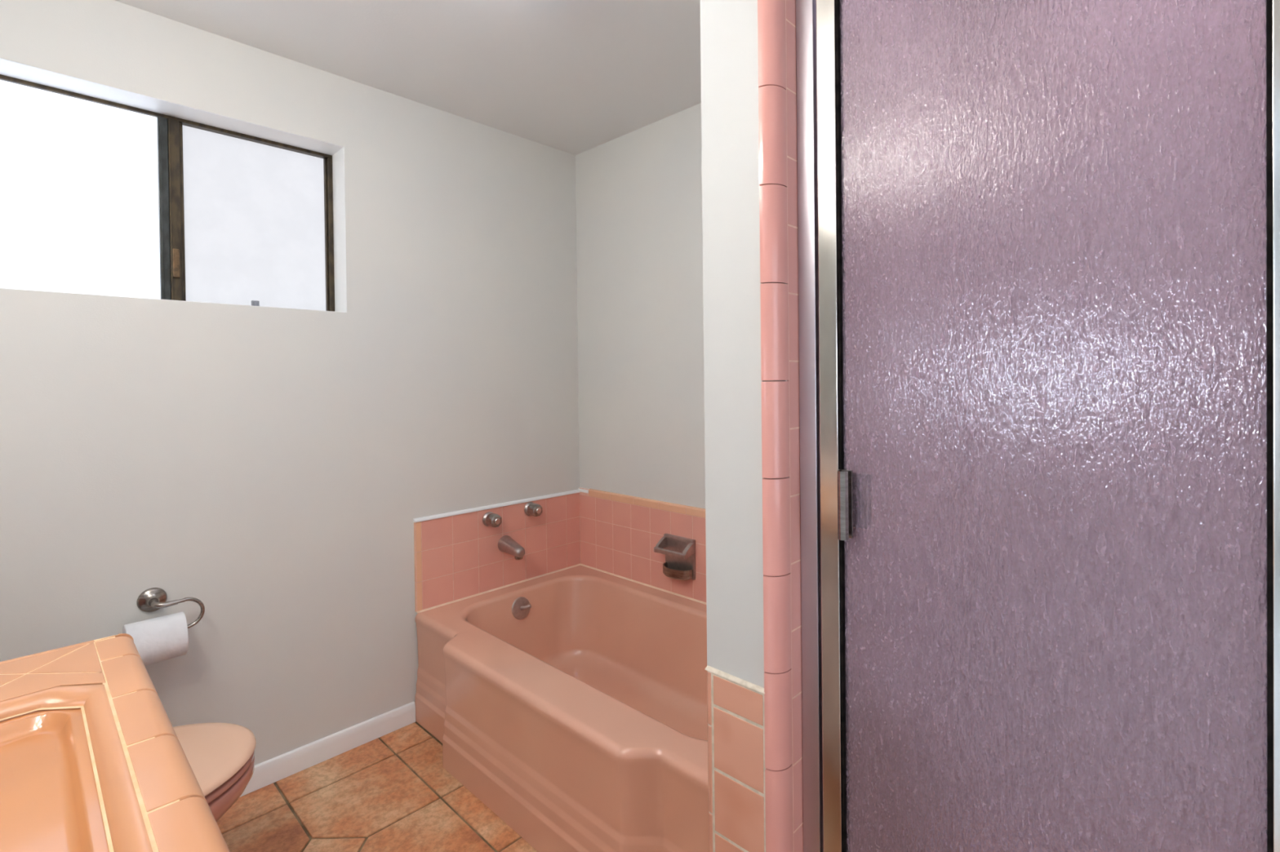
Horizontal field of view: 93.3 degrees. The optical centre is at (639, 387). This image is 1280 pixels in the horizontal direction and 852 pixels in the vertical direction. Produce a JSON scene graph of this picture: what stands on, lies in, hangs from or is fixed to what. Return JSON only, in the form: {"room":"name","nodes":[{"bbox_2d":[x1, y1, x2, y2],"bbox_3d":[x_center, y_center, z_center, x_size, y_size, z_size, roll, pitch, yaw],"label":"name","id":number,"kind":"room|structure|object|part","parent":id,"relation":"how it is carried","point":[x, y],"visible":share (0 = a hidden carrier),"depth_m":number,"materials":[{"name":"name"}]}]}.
{"room":"bathroom","nodes":[
{"label":"bathroom","id":0,"kind":"room"},
{"bbox_2d":[0,0,588,765],"bbox_3d":[-1.139,0.097,2.151,0.215,2.428,2.538,0,1,44],"label":"wall","id":1,"kind":"structure","parent":0,"point":[320,482],"depth_m":2.09,"materials":[{"name":"paint"}]},
{"bbox_2d":[136,587,204,628],"bbox_3d":[-1.405,0.654,1.763,0.092,0.123,0.210,0,1,44],"label":"toilet paper holder","id":2,"kind":"object","parent":1,"relation":"attached to","point":[153,599],"visible":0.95,"depth_m":1.77,"materials":[{"name":"silver metal"}]},
{"bbox_3d":[-1.427,0.629,1.770,0.050,0.071,0.071,0,1,44],"label":"wall plate","id":3,"kind":"part","parent":2,"relation":"part of","materials":[{"name":"silver metal"}]},
{"bbox_2d":[122,612,188,666],"bbox_3d":[-1.384,0.723,1.725,0.122,0.122,0.134,0,1,44],"label":"toilet paper roll","id":4,"kind":"object","parent":2,"relation":"hanging from","point":[165,637],"visible":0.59,"depth_m":1.70,"materials":[{"name":"paper"}]},
{"bbox_3d":[-1.385,0.629,1.758,0.038,0.020,0.059,0,1,44],"label":"arm","id":5,"kind":"part","parent":2,"relation":"part of","materials":[{"name":"silver metal"}]},
{"bbox_2d":[0,57,346,312],"bbox_3d":[-1.544,-0.560,1.817,0.176,0.599,1.195,0,1,44],"label":"window","id":6,"kind":"structure","parent":1,"relation":"in","point":[105,190],"depth_m":1.89,"materials":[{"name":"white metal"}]},
{"bbox_3d":[-1.747,-0.556,1.667,0.004,0.575,0.658,0,1,44],"label":"pane","id":7,"kind":"part","parent":6,"relation":"part of","materials":[{"name":"white glass"}]},
{"bbox_3d":[-1.468,-0.392,1.911,0.015,0.090,0.018,0,1,44],"label":"sash handle","id":8,"kind":"part","parent":6,"relation":"part of","materials":[{"name":"metal"}]},
{"bbox_3d":[-1.334,-0.565,2.113,0.004,0.575,0.429,0,1,44],"label":"pane","id":9,"kind":"part","parent":6,"relation":"part of","materials":[{"name":"white glass"}]},
{"bbox_2d":[240,702,415,797],"bbox_3d":[-1.395,1.279,1.828,0.014,0.076,1.481,0,1,44],"label":"baseboard","id":10,"kind":"structure","parent":1,"relation":"attached to","point":[272,771],"depth_m":2.13,"materials":[{"name":"white paint"}]},
{"bbox_3d":[-0.871,0.705,2.372,0.009,0.350,0.026,0,1,44],"label":"edge trim","id":11,"kind":"part","parent":1,"relation":"part of","materials":[{"name":"pink tile"}]},
{"bbox_2d":[482,511,502,527],"bbox_3d":[-0.625,0.566,2.569,0.072,0.062,0.062,0,1,44],"label":"handle","id":12,"kind":"object","parent":1,"relation":"attached to","point":[491,519],"visible":1,"depth_m":2.55,"materials":[{"name":"silver metal"}]},
{"bbox_3d":[-0.585,0.697,2.667,0.009,0.358,0.844,0,1,44],"label":"tile panel","id":13,"kind":"part","parent":1,"relation":"part of","materials":[{"name":"pink tile"}]},
{"bbox_3d":[-0.565,0.510,2.641,0.075,0.022,0.848,0,1,44],"label":"cap moulding","id":14,"kind":"part","parent":1,"relation":"part of","materials":[{"name":"white paint"}]},
{"bbox_2d":[497,535,524,559],"bbox_3d":[-0.547,0.693,2.608,0.128,0.082,0.072,0,1,44],"label":"tub spout","id":15,"kind":"object","parent":1,"relation":"attached to","point":[506,544],"visible":1,"depth_m":2.59,"materials":[{"name":"silver metal"}]},
{"bbox_2d":[514,555,523,559],"bbox_3d":[-0.518,0.725,2.581,0.036,0.018,0.036,0,1,44],"label":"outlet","id":16,"kind":"object","parent":15,"relation":"attached to","point":[517,557],"depth_m":2.56,"materials":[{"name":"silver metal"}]},
{"bbox_2d":[524,502,542,516],"bbox_3d":[-0.476,0.553,2.722,0.072,0.062,0.062,0,1,44],"label":"handle","id":17,"kind":"object","parent":1,"relation":"attached to","point":[531,508],"visible":1,"depth_m":2.70,"materials":[{"name":"silver metal"}]},
{"bbox_2d":[216,721,537,851],"bbox_3d":[0.313,1.338,0.825,3.903,0.060,2.458,0,1,44],"label":"floor","id":18,"kind":"structure","parent":0,"point":[393,792],"depth_m":1.87,"materials":[{"name":"tile"}]},
{"bbox_2d":[173,722,256,822],"bbox_3d":[-1.267,0.922,1.242,0.490,0.799,0.821,0,1,44],"label":"toilet","id":19,"kind":"object","parent":18,"relation":"on","point":[220,757],"visible":0.34,"depth_m":1.43,"materials":[{"name":"ceramic"}]},
{"bbox_3d":[-1.151,0.910,1.361,0.420,0.018,0.481,0,1,44],"label":"seat","id":20,"kind":"part","parent":19,"relation":"part of","materials":[{"name":"ceramic"}]},
{"bbox_3d":[-1.205,1.121,1.305,0.420,0.397,0.641,0,1,44],"label":"bowl","id":21,"kind":"part","parent":19,"relation":"part of","materials":[{"name":"ceramic"}]},
{"bbox_2d":[414,564,708,851],"bbox_3d":[-0.047,1.085,2.096,1.564,0.427,0.915,0,1,44],"label":"bathtub","id":22,"kind":"object","parent":18,"relation":"on","point":[571,702],"visible":0.75,"depth_m":1.93,"materials":[{"name":"ceramic"}]},
{"bbox_3d":[-0.511,0.948,2.589,0.033,0.092,0.092,0,1,44],"label":"overflow plate","id":23,"kind":"part","parent":22,"relation":"part of","materials":[{"name":"silver metal"}]},
{"bbox_3d":[-0.487,0.939,2.575,0.051,0.032,0.024,0,1,17],"label":"lever","id":24,"kind":"part","parent":22,"relation":"part of","materials":[{"name":"silver metal"}]},
{"bbox_3d":[-0.758,0.905,0.562,0.894,0.834,0.559,0,1,44],"label":"vanity cabinet","id":25,"kind":"object","parent":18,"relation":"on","visible":0},
{"bbox_2d":[0,633,230,851],"bbox_3d":[-0.769,0.463,0.560,0.949,0.050,0.556,0,1,44],"label":"countertop","id":26,"kind":"structure","parent":25,"relation":"on","point":[151,798],"depth_m":0.76,"materials":[{"name":"pink tile"}]},
{"bbox_2d":[0,708,109,851],"bbox_3d":[-0.744,0.516,0.552,0.558,0.120,0.376,0,1,44],"label":"sink","id":27,"kind":"object","parent":26,"relation":"in","point":[50,802],"visible":0.98,"depth_m":0.71,"materials":[{"name":"orange ceramic"}]},
{"bbox_3d":[-0.745,0.453,0.555,0.607,0.030,0.420,0,1,44],"label":"trim","id":28,"kind":"part","parent":26,"relation":"part of","materials":[{"name":"pink tile"}]},
{"bbox_2d":[115,0,701,155],"bbox_3d":[0.213,-1.159,0.812,4.023,0.080,2.538,0,1,44],"label":"ceiling","id":29,"kind":"structure","parent":0,"point":[572,77],"depth_m":2.01,"materials":[{"name":"white paint"}]},
{"bbox_2d":[575,102,706,602],"bbox_3d":[1.123,0.076,1.647,3.883,2.428,0.110,0,1,44],"label":"wall","id":30,"kind":"structure","parent":0,"point":[640,301],"depth_m":2.66,"materials":[{"name":"paint"}]},
{"bbox_3d":[0.270,0.680,2.419,1.571,0.376,0.009,0,1,44],"label":"tile panel","id":31,"kind":"part","parent":30,"relation":"part of","materials":[{"name":"pink tile"}]},
{"bbox_3d":[0.291,0.507,2.394,1.492,0.035,0.010,0,1,44],"label":"edge trim","id":32,"kind":"part","parent":30,"relation":"part of","materials":[{"name":"pink tile"}]},
{"bbox_2d":[653,533,695,580],"bbox_3d":[0.143,0.702,2.485,0.170,0.162,0.074,0,1,44],"label":"soap dish","id":33,"kind":"object","parent":30,"relation":"attached to","point":[679,552],"visible":1,"depth_m":2.48,"materials":[{"name":"silver metal"}]},
{"bbox_2d":[700,0,803,851],"bbox_3d":[0.527,0.086,1.448,0.168,2.431,1.026,0,1,44],"label":"wall partition","id":34,"kind":"structure","parent":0,"point":[748,63],"depth_m":1.07,"materials":[{"name":"white paint"}]},
{"bbox_3d":[0.135,0.918,1.138,0.012,0.768,0.008,0,1,44],"label":"edge trim","id":35,"kind":"part","parent":34,"relation":"part of","materials":[{"name":"pink tile"}]},
{"bbox_3d":[0.179,0.920,1.095,0.128,0.780,0.008,0,1,44],"label":"tile panel","id":36,"kind":"part","parent":34,"relation":"part of","materials":[{"name":"pink tile"}]},
{"bbox_3d":[0.236,0.092,1.046,0.051,2.419,0.019,-1,1,-7],"label":"edge trim","id":37,"kind":"part","parent":34,"relation":"part of","materials":[{"name":"pink tile"}]},
{"bbox_3d":[0.316,0.092,1.114,0.004,2.424,0.163,0,1,44],"label":"tile panel","id":38,"kind":"part","parent":34,"relation":"part of","materials":[{"name":"pink tile"}]},
{"bbox_2d":[795,0,823,851],"bbox_3d":[0.522,0.185,0.877,0.621,2.039,0.040,0,1,44],"label":"shower door frame","id":39,"kind":"object","parent":34,"relation":"attached to","point":[806,10],"visible":0.83,"depth_m":1.06,"materials":[{"name":"metal"}]},
{"bbox_3d":[1.318,0.089,0.155,1.525,2.428,0.125,0,1,44],"label":"wall","id":40,"kind":"structure","parent":0,"visible":0},
{"bbox_2d":[816,0,1279,851],"bbox_3d":[0.520,0.203,0.860,0.566,1.975,0.060,0,1,44],"label":"shower door","id":41,"kind":"structure","parent":40,"relation":"in","point":[1048,230],"depth_m":0.83,"materials":[{"name":"purple glass"}]},
{"bbox_3d":[0.339,0.197,1.012,0.026,0.114,0.026,0,1,44],"label":"door handle","id":42,"kind":"part","parent":41,"relation":"part of","materials":[{"name":"silver metal"}]}
]}

